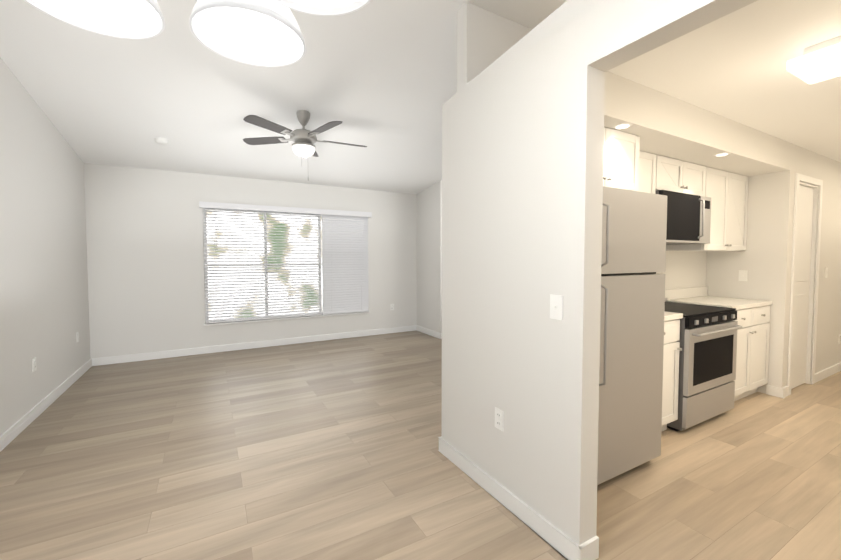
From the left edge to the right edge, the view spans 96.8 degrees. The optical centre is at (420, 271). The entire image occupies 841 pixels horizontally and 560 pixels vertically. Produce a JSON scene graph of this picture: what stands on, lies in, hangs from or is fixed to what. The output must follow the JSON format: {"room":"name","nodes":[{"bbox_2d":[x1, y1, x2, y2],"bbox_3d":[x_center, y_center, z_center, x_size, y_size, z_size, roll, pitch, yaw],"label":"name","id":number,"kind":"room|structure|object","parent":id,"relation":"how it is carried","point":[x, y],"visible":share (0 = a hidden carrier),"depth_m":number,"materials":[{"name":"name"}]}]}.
{"room":"empty living room","nodes":[
{"label":"empty living room","id":0,"kind":"room"},
{"bbox_2d":[0,0,566,193],"bbox_3d":[1.444,-1.585,3.491,10.090,0.930,7.880,-1,3,-29],"label":"ceiling","id":1,"kind":"structure","parent":0,"point":[378,78],"depth_m":3.44,"materials":[{"name":"paint"}]},
{"bbox_2d":[155,137,167,144],"bbox_3d":[-2.957,-1.489,4.260,0.130,0.055,0.130,-1,3,-29],"label":"smoke detector","id":2,"kind":"object","parent":1,"relation":"attached to","point":[161,140],"visible":0.98,"depth_m":4.22,"materials":[{"name":"white plastic"}]},
{"bbox_2d":[25,0,369,66],"bbox_3d":[-0.395,-0.953,0.534,0.649,0.996,0.637,-1,3,-29],"label":"chandelier","id":3,"kind":"object","parent":1,"relation":"hanging from","point":[266,33],"visible":1,"depth_m":0.77,"materials":[{"name":"white glass"}]},
{"bbox_2d":[243,110,366,180],"bbox_3d":[-1.174,-1.308,3.905,1.272,0.720,1.304,-1,3,-29],"label":"ceiling fan","id":4,"kind":"object","parent":1,"relation":"hanging from","point":[304,140],"visible":1,"depth_m":3.81,"materials":[{"name":"silver metal"}]},
{"bbox_2d":[0,330,840,559],"bbox_3d":[1.451,1.306,3.642,10.200,0.100,8.300,-1,3,-29],"label":"floor","id":5,"kind":"structure","parent":0,"point":[323,450],"depth_m":2.39,"materials":[{"name":"brown wood"}]},
{"bbox_2d":[597,186,666,484],"bbox_3d":[1.131,0.397,2.591,0.735,1.800,0.784,-1,3,-29],"label":"refrigerator","id":6,"kind":"object","parent":5,"relation":"on","point":[634,230],"visible":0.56,"depth_m":2.29,"materials":[{"name":"silver metal"}]},
{"bbox_2d":[661,311,682,431],"bbox_3d":[1.658,0.748,3.032,0.566,1.063,0.604,-1,3,-29],"label":"base cabinet","id":7,"kind":"object","parent":5,"relation":"on","point":[671,349],"visible":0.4,"depth_m":2.88,"materials":[{"name":"white wood"}]},
{"bbox_2d":[664,298,741,430],"bbox_3d":[2.287,0.775,3.340,0.820,0.986,0.685,-1,3,-29],"label":"range","id":8,"kind":"object","parent":5,"relation":"on","point":[707,358],"visible":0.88,"depth_m":3.04,"materials":[{"name":"silver metal"}]},
{"bbox_2d":[665,286,772,400],"bbox_3d":[3.017,0.718,3.799,0.884,1.063,0.604,-1,3,-29],"label":"base cabinet","id":9,"kind":"object","parent":5,"relation":"on","point":[753,333],"visible":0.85,"depth_m":3.63,"materials":[{"name":"white wood"}]},
{"bbox_2d":[0,0,840,544],"bbox_3d":[1.444,-0.940,3.516,10.090,4.400,7.880,-1,3,-29],"label":"wall","id":10,"kind":"structure","parent":0,"point":[484,246],"depth_m":2.72,"materials":[{"name":"paint"}]},
{"bbox_2d":[32,357,36,371],"bbox_3d":[-3.367,0.811,3.255,0.010,0.115,0.072,-1,3,-29],"label":"electrical outlet","id":11,"kind":"object","parent":10,"relation":"attached to","point":[34,367],"visible":1,"depth_m":3.25,"materials":[{"name":"white plastic"}]},
{"bbox_2d":[0,358,95,451],"bbox_3d":[-3.321,1.224,3.197,0.024,0.100,3.606,-1,3,-29],"label":"baseboard","id":12,"kind":"structure","parent":10,"relation":"attached to","point":[11,433],"depth_m":3.31,"materials":[{"name":"white wood"}]},
{"bbox_2d":[76,332,78,342],"bbox_3d":[-3.972,0.760,4.325,0.010,0.115,0.072,-1,3,-29],"label":"electrical outlet","id":13,"kind":"object","parent":10,"relation":"attached to","point":[77,336],"visible":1,"depth_m":4.31,"materials":[{"name":"white plastic"}]},
{"bbox_2d":[92,325,415,365],"bbox_3d":[-2.148,1.117,5.950,4.778,0.100,0.020,-1,3,-29],"label":"baseboard","id":14,"kind":"structure","parent":10,"relation":"attached to","point":[268,343],"depth_m":5.61,"materials":[{"name":"white wood"}]},
{"bbox_2d":[203,208,365,322],"bbox_3d":[-2.055,-0.115,6.048,2.515,1.699,0.050,-1,3,-29],"label":"window","id":15,"kind":"structure","parent":10,"relation":"in","point":[264,254],"depth_m":5.79,"materials":[{"name":"white plastic"}]},
{"bbox_2d":[207,210,351,318],"bbox_3d":[-2.053,-0.115,6.045,2.425,1.605,0.005,-1,3,-29],"label":"window panel","id":16,"kind":"object","parent":15,"relation":"attached to","point":[262,260],"visible":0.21,"depth_m":5.79,"materials":[{"name":"clear glass"}]},
{"bbox_2d":[199,201,371,323],"bbox_3d":[-1.999,-0.145,5.948,2.595,1.738,0.075,-1,3,-29],"label":"window blinds","id":17,"kind":"object","parent":15,"relation":"attached to","point":[344,274],"visible":1,"depth_m":5.96,"materials":[{"name":"white plastic"}]},
{"bbox_2d":[204,311,369,325],"bbox_3d":[-2.040,0.745,6.055,2.555,0.025,0.150,-1,3,-29],"label":"window sill","id":18,"kind":"structure","parent":10,"relation":"attached to","point":[236,322],"depth_m":5.89,"materials":[{"name":"white wood"}]},
{"bbox_2d":[416,325,439,338],"bbox_3d":[0.136,1.086,6.739,0.024,0.100,0.836,-1,3,-29],"label":"baseboard","id":19,"kind":"structure","parent":10,"relation":"attached to","point":[421,329],"depth_m":6.71,"materials":[{"name":"white wood"}]},
{"bbox_2d":[495,407,503,431],"bbox_3d":[0.449,0.845,2.134,0.010,0.115,0.072,-1,3,-29],"label":"outlet","id":20,"kind":"object","parent":10,"relation":"attached to","point":[499,419],"visible":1,"depth_m":2.12,"materials":[{"name":"white plastic"}]},
{"bbox_2d":[438,436,591,559],"bbox_3d":[0.425,1.263,2.181,0.020,0.100,1.190,-1,3,-29],"label":"baseboard","id":21,"kind":"structure","parent":10,"relation":"attached to","point":[561,542],"depth_m":1.99,"materials":[{"name":"white wood"}]},
{"bbox_2d":[550,294,562,319],"bbox_3d":[0.639,0.169,1.764,0.016,0.115,0.072,-1,3,-29],"label":"light switch","id":22,"kind":"object","parent":10,"relation":"attached to","point":[556,306],"visible":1,"depth_m":1.76,"materials":[{"name":"white plastic"}]},
{"bbox_2d":[612,123,632,128],"bbox_3d":[1.299,-0.934,2.400,0.115,0.006,0.115,-2,3,-38],"label":"recessed light","id":23,"kind":"object","parent":10,"relation":"in","point":[621,125],"depth_m":2.39,"materials":[{"name":"white plastic"}]},
{"bbox_2d":[603,127,642,191],"bbox_3d":[1.060,-0.751,2.661,0.765,0.388,0.556,-1,3,-29],"label":"upper cabinet","id":24,"kind":"object","parent":10,"relation":"attached to","point":[628,164],"depth_m":2.52,"materials":[{"name":"white wood"}]},
{"bbox_2d":[643,152,658,193],"bbox_3d":[1.598,-0.572,3.086,0.574,0.778,0.356,-1,3,-29],"label":"upper cabinet","id":25,"kind":"object","parent":10,"relation":"attached to","point":[650,161],"depth_m":3.03,"materials":[{"name":"white wood"}]},
{"bbox_2d":[659,155,706,196],"bbox_3d":[2.206,-0.831,3.420,0.816,0.287,0.356,-1,3,-29],"label":"upper cabinet","id":26,"kind":"object","parent":10,"relation":"attached to","point":[675,175],"depth_m":3.26,"materials":[{"name":"white wood"}]},
{"bbox_2d":[655,190,710,244],"bbox_3d":[2.230,-0.468,3.394,0.816,0.425,0.450,-1,3,-29],"label":"microwave","id":27,"kind":"object","parent":26,"relation":"attached to","point":[688,218],"visible":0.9,"depth_m":3.24,"materials":[{"name":"silver metal"}]},
{"bbox_2d":[666,167,747,250],"bbox_3d":[2.954,-0.602,3.852,0.894,0.778,0.356,-1,3,-29],"label":"upper cabinet","id":28,"kind":"object","parent":10,"relation":"attached to","point":[728,192],"depth_m":3.69,"materials":[{"name":"white wood"}]},
{"bbox_2d":[713,152,730,155],"bbox_3d":[2.474,-0.960,3.064,0.115,0.006,0.115,-2,3,-38],"label":"recessed light","id":29,"kind":"object","parent":10,"relation":"in","point":[725,153],"depth_m":3.05,"materials":[{"name":"white plastic"}]},
{"bbox_2d":[739,270,746,280],"bbox_3d":[3.418,0.043,3.958,0.016,0.115,0.072,-1,3,-29],"label":"light switch","id":30,"kind":"object","parent":10,"relation":"attached to","point":[742,275],"visible":1,"depth_m":3.96,"materials":[{"name":"white plastic"}]},
{"bbox_2d":[791,185,813,388],"bbox_3d":[4.000,0.169,3.955,0.566,2.126,0.046,-1,3,-29],"label":"hall door","id":31,"kind":"structure","parent":10,"relation":"in","point":[802,284],"depth_m":3.96,"materials":[{"name":"white wood"}]},
{"bbox_2d":[787,173,822,395],"bbox_3d":[3.998,0.131,3.958,0.740,2.232,0.138,-1,3,-29],"label":"door frame","id":32,"kind":"structure","parent":10,"relation":"attached to","point":[807,181],"depth_m":3.93,"materials":[{"name":"white wood"}]},
{"bbox_2d":[815,362,840,382],"bbox_3d":[5.260,1.167,4.646,2.086,0.100,0.020,-1,3,-29],"label":"baseboard","id":33,"kind":"structure","parent":10,"relation":"attached to","point":[829,371],"depth_m":4.33,"materials":[{"name":"white wood"}]},
{"bbox_2d":[467,0,840,161],"bbox_3d":[3.971,-1.248,2.680,6.500,0.080,3.360,-1,3,-29],"label":"ceiling","id":34,"kind":"structure","parent":0,"point":[732,66],"depth_m":2.23,"materials":[{"name":"paint"}]},
{"bbox_2d":[787,36,840,83],"bbox_3d":[2.191,-1.127,1.931,0.340,0.105,0.340,-1,3,-29],"label":"kitchen ceiling light","id":35,"kind":"object","parent":34,"relation":"attached to","point":[819,62],"visible":1,"depth_m":1.95,"materials":[{"name":"white"}]},
{"label":"outside","id":36,"kind":"structure","parent":0,"visible":0},
{"bbox_2d":[206,210,362,319],"bbox_3d":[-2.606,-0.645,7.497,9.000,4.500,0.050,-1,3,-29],"label":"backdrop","id":37,"kind":"structure","parent":36,"point":[262,259],"depth_m":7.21,"materials":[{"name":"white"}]}
]}

